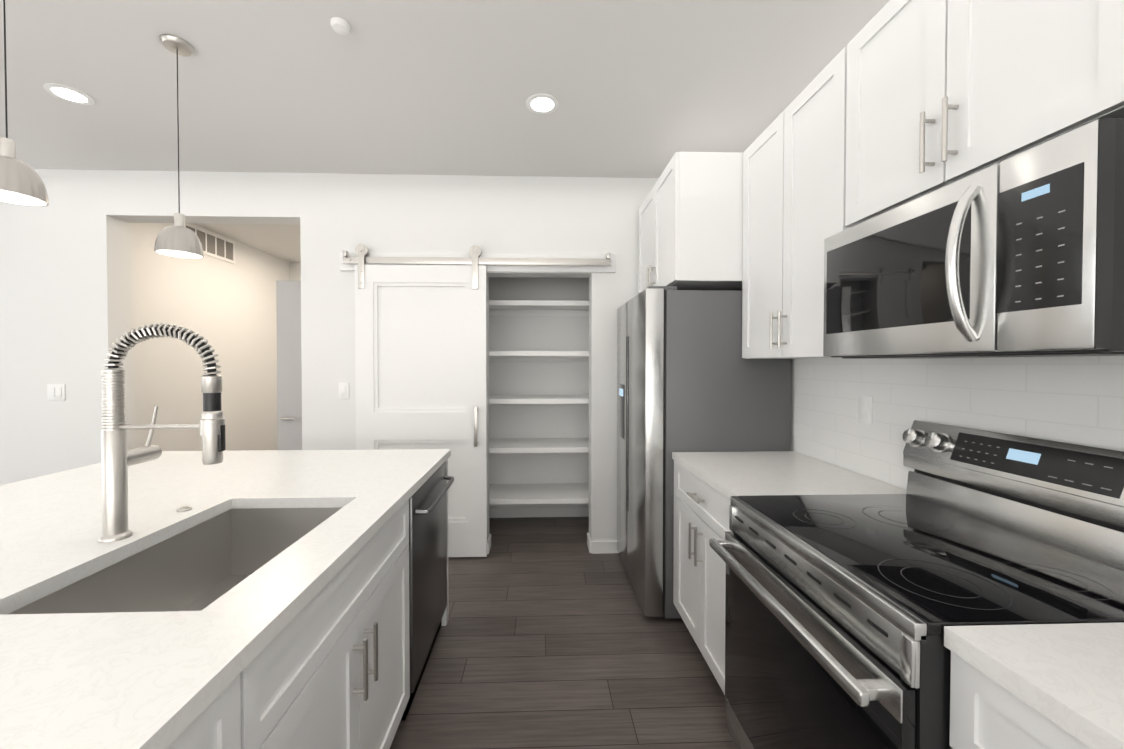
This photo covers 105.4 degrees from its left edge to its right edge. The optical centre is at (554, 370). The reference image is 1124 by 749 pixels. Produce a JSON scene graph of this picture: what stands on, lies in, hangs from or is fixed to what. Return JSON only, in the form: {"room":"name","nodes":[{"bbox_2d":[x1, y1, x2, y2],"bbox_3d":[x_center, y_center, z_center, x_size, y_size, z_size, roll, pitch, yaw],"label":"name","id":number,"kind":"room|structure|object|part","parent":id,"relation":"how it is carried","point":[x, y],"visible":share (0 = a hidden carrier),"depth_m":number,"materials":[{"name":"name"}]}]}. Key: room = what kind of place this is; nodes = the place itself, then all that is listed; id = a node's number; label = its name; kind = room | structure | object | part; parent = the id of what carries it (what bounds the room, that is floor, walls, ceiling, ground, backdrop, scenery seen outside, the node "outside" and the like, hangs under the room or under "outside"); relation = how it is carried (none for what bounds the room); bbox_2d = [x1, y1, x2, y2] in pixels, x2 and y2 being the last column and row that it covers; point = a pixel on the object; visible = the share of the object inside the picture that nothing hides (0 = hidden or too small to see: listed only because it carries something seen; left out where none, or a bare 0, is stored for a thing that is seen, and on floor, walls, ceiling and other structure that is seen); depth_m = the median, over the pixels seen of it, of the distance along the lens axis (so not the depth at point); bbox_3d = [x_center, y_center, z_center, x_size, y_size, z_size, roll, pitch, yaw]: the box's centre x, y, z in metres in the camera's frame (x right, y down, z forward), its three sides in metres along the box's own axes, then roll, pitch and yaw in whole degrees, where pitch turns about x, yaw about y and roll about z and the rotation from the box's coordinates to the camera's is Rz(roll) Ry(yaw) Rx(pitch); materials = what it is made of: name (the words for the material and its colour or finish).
{"room":"kitchen","nodes":[
{"label":"kitchen","id":0,"kind":"room"},
{"bbox_2d":[128,223,139,448],"bbox_3d":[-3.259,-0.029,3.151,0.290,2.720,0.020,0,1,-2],"label":"wall","id":1,"kind":"structure","parent":0,"point":[134,352],"depth_m":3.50,"materials":[{"name":"white paint"}]},
{"bbox_2d":[136,223,291,450],"bbox_3d":[-3.519,-0.048,4.468,0.100,2.720,2.670,0,1,-2],"label":"wall","id":2,"kind":"structure","parent":0,"point":[227,310],"depth_m":4.31,"materials":[{"name":"white paint"}]},
{"bbox_2d":[185,223,235,263],"bbox_3d":[-3.455,-1.266,4.307,0.014,0.240,0.680,0,1,-2],"label":"air vent","id":3,"kind":"object","parent":2,"relation":"in","point":[218,246],"visible":0.75,"depth_m":4.36,"materials":[{"name":"white metal"}]},
{"bbox_2d":[292,263,300,280],"bbox_3d":[-2.548,-0.068,5.786,1.890,2.720,0.100,0,1,-2],"label":"wall","id":4,"kind":"structure","parent":0,"point":[296,267],"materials":[{"name":"white paint"}]},
{"bbox_2d":[0,169,658,540],"bbox_3d":[-2.147,-0.028,3.098,6.990,2.720,0.160,0,1,-2],"label":"wall","id":5,"kind":"structure","parent":0,"point":[64,292],"depth_m":3.03,"materials":[{"name":"white paint"}]},
{"bbox_2d":[47,384,65,400],"bbox_3d":[-3.458,0.154,2.971,0.118,0.115,0.010,0,1,-2],"label":"switch plate","id":6,"kind":"object","parent":5,"relation":"attached to","point":[55,392],"visible":1,"depth_m":2.97,"materials":[{"name":"white plastic"}]},
{"bbox_2d":[276,281,301,449],"bbox_3d":[-1.866,0.311,3.369,0.630,2.025,0.109,0,1,-2],"label":"hall door","id":7,"kind":"structure","parent":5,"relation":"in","point":[289,367],"depth_m":3.37,"materials":[{"name":"grey wood"}]},
{"bbox_2d":[339,382,348,397],"bbox_3d":[-1.495,0.143,3.037,0.072,0.115,0.010,0,1,-2],"label":"switch plate","id":8,"kind":"object","parent":5,"relation":"attached to","point":[343,389],"visible":1,"depth_m":3.04,"materials":[{"name":"white plastic"}]},
{"bbox_2d":[343,244,610,556],"bbox_3d":[-0.533,0.223,3.014,1.870,2.192,0.086,0,1,-2],"label":"barn door","id":9,"kind":"structure","parent":5,"relation":"in","point":[420,356],"depth_m":3.00,"materials":[{"name":"white wood"}]},
{"bbox_3d":[-0.534,-0.784,3.011,1.870,0.085,0.062,0,1,-2],"label":"barn door rail","id":10,"kind":"part","parent":9,"relation":"part of","materials":[{"name":"silver metal"}]},
{"bbox_2d":[340,252,614,272],"bbox_3d":[-0.535,-0.767,3.052,1.950,0.130,0.018,0,1,-2],"label":"trim","id":11,"kind":"structure","parent":5,"relation":"attached to","point":[545,268],"depth_m":3.05,"materials":[{"name":"white wood"}]},
{"bbox_2d":[0,0,889,262],"bbox_3d":[-2.133,-1.390,1.177,7.090,0.060,9.300,0,1,-2],"label":"ceiling","id":12,"kind":"structure","parent":0,"point":[642,88],"depth_m":2.04,"materials":[{"name":"white paint"}]},
{"bbox_2d":[0,0,48,206],"bbox_3d":[-1.631,-0.938,1.271,0.156,0.844,0.156,0,1,-2],"label":"pendant light","id":13,"kind":"object","parent":12,"relation":"hanging from","point":[21,183],"visible":1,"depth_m":1.27,"materials":[{"name":"silver metal"}]},
{"bbox_2d":[43,83,94,104],"bbox_3d":[-2.410,-1.370,2.129,0.170,0.006,0.170,0,1,-2],"label":"recessed light","id":14,"kind":"object","parent":12,"relation":"in","point":[68,93],"visible":1,"depth_m":2.12,"materials":[{"name":"white plastic"}]},
{"bbox_2d":[154,34,203,258],"bbox_3d":[-1.583,-0.929,1.803,0.156,0.880,0.156,0,1,-2],"label":"pendant light","id":15,"kind":"object","parent":12,"relation":"hanging from","point":[178,239],"visible":1,"depth_m":1.78,"materials":[{"name":"silver metal"}]},
{"bbox_2d":[330,17,350,34],"bbox_3d":[-0.844,-1.354,1.692,0.072,0.025,0.072,0,1,-2],"label":"smoke detector","id":16,"kind":"object","parent":12,"relation":"attached to","point":[340,26],"visible":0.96,"depth_m":1.68,"materials":[{"name":"white plastic"}]},
{"bbox_2d":[526,93,558,113],"bbox_3d":[-0.061,-1.371,2.208,0.170,0.006,0.170,0,1,-2],"label":"recessed light","id":17,"kind":"object","parent":12,"relation":"in","point":[541,103],"visible":1,"depth_m":2.20,"materials":[{"name":"white plastic"}]},
{"bbox_2d":[489,277,588,507],"bbox_3d":[-0.157,0.100,3.583,1.200,2.450,0.670,0,1,-2],"label":"wall","id":18,"kind":"structure","parent":0,"point":[538,333],"depth_m":3.84,"materials":[{"name":"white paint"}]},
{"bbox_2d":[489,300,588,504],"bbox_3d":[-0.158,0.272,3.619,1.036,1.655,0.438,0,1,-2],"label":"pantry shelves","id":19,"kind":"object","parent":18,"relation":"attached to","point":[566,493],"visible":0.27,"depth_m":3.53,"materials":[{"name":"white wood"}]},
{"bbox_2d":[487,507,617,553],"bbox_3d":[-2.551,1.285,3.391,6.199,0.084,0.764,0,1,-2],"label":"baseboard","id":20,"kind":"structure","parent":18,"relation":"attached to","point":[540,512],"depth_m":3.83,"materials":[{"name":"white wood"}]},
{"bbox_2d":[390,517,736,748],"bbox_3d":[-2.136,1.389,1.318,7.090,0.060,9.500,0,1,-2],"label":"floor","id":21,"kind":"structure","parent":0,"point":[550,635],"depth_m":1.97,"materials":[{"name":"brown wood"}]},
{"bbox_2d":[0,453,450,748],"bbox_3d":[-1.127,0.929,0.655,1.301,0.878,3.260,0,1,-2],"label":"kitchen island","id":22,"kind":"object","parent":21,"relation":"on","point":[303,642],"depth_m":1.05,"materials":[{"name":"wood"}]},
{"bbox_2d":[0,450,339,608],"bbox_3d":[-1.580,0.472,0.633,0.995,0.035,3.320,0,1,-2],"label":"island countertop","id":23,"kind":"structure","parent":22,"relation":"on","point":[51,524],"depth_m":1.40,"materials":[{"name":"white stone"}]},
{"bbox_2d":[98,323,225,542],"bbox_3d":[-1.047,0.160,1.187,0.316,0.572,0.155,0,1,-2],"label":"faucet","id":24,"kind":"object","parent":23,"relation":"on","point":[118,458],"visible":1,"depth_m":1.13,"materials":[{"name":"silver metal"}]},
{"bbox_2d":[177,506,191,511],"bbox_3d":[-1.172,0.439,1.357,0.038,0.009,0.038,0,1,-2],"label":"switch","id":25,"kind":"object","parent":23,"relation":"on","point":[184,508],"visible":0.96,"depth_m":1.35,"materials":[{"name":"silver metal"}]},
{"bbox_2d":[0,449,450,748],"bbox_3d":[-0.794,0.472,0.660,0.578,0.035,3.320,0,1,-2],"label":"island countertop","id":26,"kind":"structure","parent":22,"relation":"on","point":[114,680],"depth_m":0.72,"materials":[{"name":"white stone"}]},
{"bbox_2d":[9,507,342,613],"bbox_3d":[-0.887,0.603,1.141,0.499,0.239,0.759,0,1,-2],"label":"sink","id":27,"kind":"object","parent":26,"relation":"in","point":[202,566],"visible":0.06,"depth_m":1.31,"materials":[{"name":"silver metal"}]},
{"bbox_2d":[401,461,453,719],"bbox_3d":[-0.827,0.913,1.926,0.663,0.873,0.602,0,1,-2],"label":"dishwasher","id":28,"kind":"object","parent":22,"relation":"in","point":[427,552],"visible":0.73,"depth_m":1.83,"materials":[{"name":"black metal"}]},
{"bbox_2d":[617,286,790,618],"bbox_3d":[0.852,0.445,2.681,0.784,1.787,0.831,0,1,-2],"label":"refrigerator","id":29,"kind":"object","parent":21,"relation":"on","point":[690,378],"visible":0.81,"depth_m":2.26,"materials":[{"name":"grey metal"}]},
{"bbox_2d":[672,451,905,694],"bbox_3d":[0.946,0.893,1.892,0.686,0.914,0.750,0,1,-2],"label":"base cabinet","id":30,"kind":"object","parent":21,"relation":"on","point":[707,485],"visible":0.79,"depth_m":1.83,"materials":[{"name":"wood"}]},
{"bbox_2d":[709,420,1123,748],"bbox_3d":[0.924,0.772,1.142,0.761,1.179,0.736,0,1,-2],"label":"range","id":31,"kind":"object","parent":21,"relation":"on","point":[841,611],"visible":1,"depth_m":1.04,"materials":[{"name":"silver metal"}]},
{"bbox_2d":[944,642,1103,748],"bbox_3d":[1.026,0.934,0.371,0.628,0.878,0.806,0,1,-2],"label":"base cabinet","id":32,"kind":"object","parent":21,"relation":"on","point":[986,712],"depth_m":0.68,"materials":[{"name":"wood"}]},
{"bbox_2d":[944,622,1123,748],"bbox_3d":[1.038,0.485,-0.235,0.631,0.035,2.008,0,1,-2],"label":"countertop","id":33,"kind":"structure","parent":32,"relation":"on","point":[1075,671],"depth_m":0.66,"materials":[{"name":"white stone"}]},
{"bbox_2d":[790,359,905,489],"bbox_3d":[1.406,0.019,-0.049,0.100,2.720,6.368,0,1,-2],"label":"wall","id":34,"kind":"structure","parent":0,"point":[792,408],"depth_m":2.29,"materials":[{"name":"white paint"}]},
{"bbox_2d":[638,152,742,293],"bbox_3d":[0.921,-0.812,2.668,0.681,0.670,0.841,0,1,-2],"label":"upper cabinet","id":35,"kind":"object","parent":34,"relation":"attached to","point":[691,223],"visible":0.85,"depth_m":2.25,"materials":[{"name":"white wood"}]},
{"bbox_2d":[742,47,850,358],"bbox_3d":[1.126,-0.595,1.878,0.326,1.080,0.752,0,1,-2],"label":"upper cabinet","id":36,"kind":"object","parent":34,"relation":"attached to","point":[794,171],"visible":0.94,"depth_m":1.80,"materials":[{"name":"white wood"}]},
{"bbox_2d":[794,356,1123,488],"bbox_3d":[1.330,0.176,0.617,0.008,0.555,3.300,0,1,-2],"label":"backsplash","id":37,"kind":"structure","parent":34,"relation":"attached to","point":[1078,400],"depth_m":1.43,"materials":[{"name":"tile"}]},
{"bbox_2d":[858,395,872,424],"bbox_3d":[1.282,0.164,1.766,0.008,0.115,0.070,0,1,-2],"label":"outlet","id":38,"kind":"object","parent":37,"relation":"attached to","point":[865,408],"visible":1,"depth_m":1.76,"materials":[{"name":"white plastic"}]},
{"bbox_2d":[845,0,1123,226],"bbox_3d":[1.151,-0.809,1.126,0.326,0.630,0.738,0,1,-2],"label":"upper cabinet","id":39,"kind":"object","parent":34,"relation":"attached to","point":[940,94],"visible":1,"depth_m":1.07,"materials":[{"name":"white wood"}]},
{"bbox_2d":[823,118,1123,358],"bbox_3d":[1.099,-0.244,1.132,0.427,0.419,0.736,0,1,-2],"label":"microwave","id":40,"kind":"object","parent":39,"relation":"attached to","point":[1020,254],"visible":1,"depth_m":0.93,"materials":[{"name":"silver metal"}]}
]}

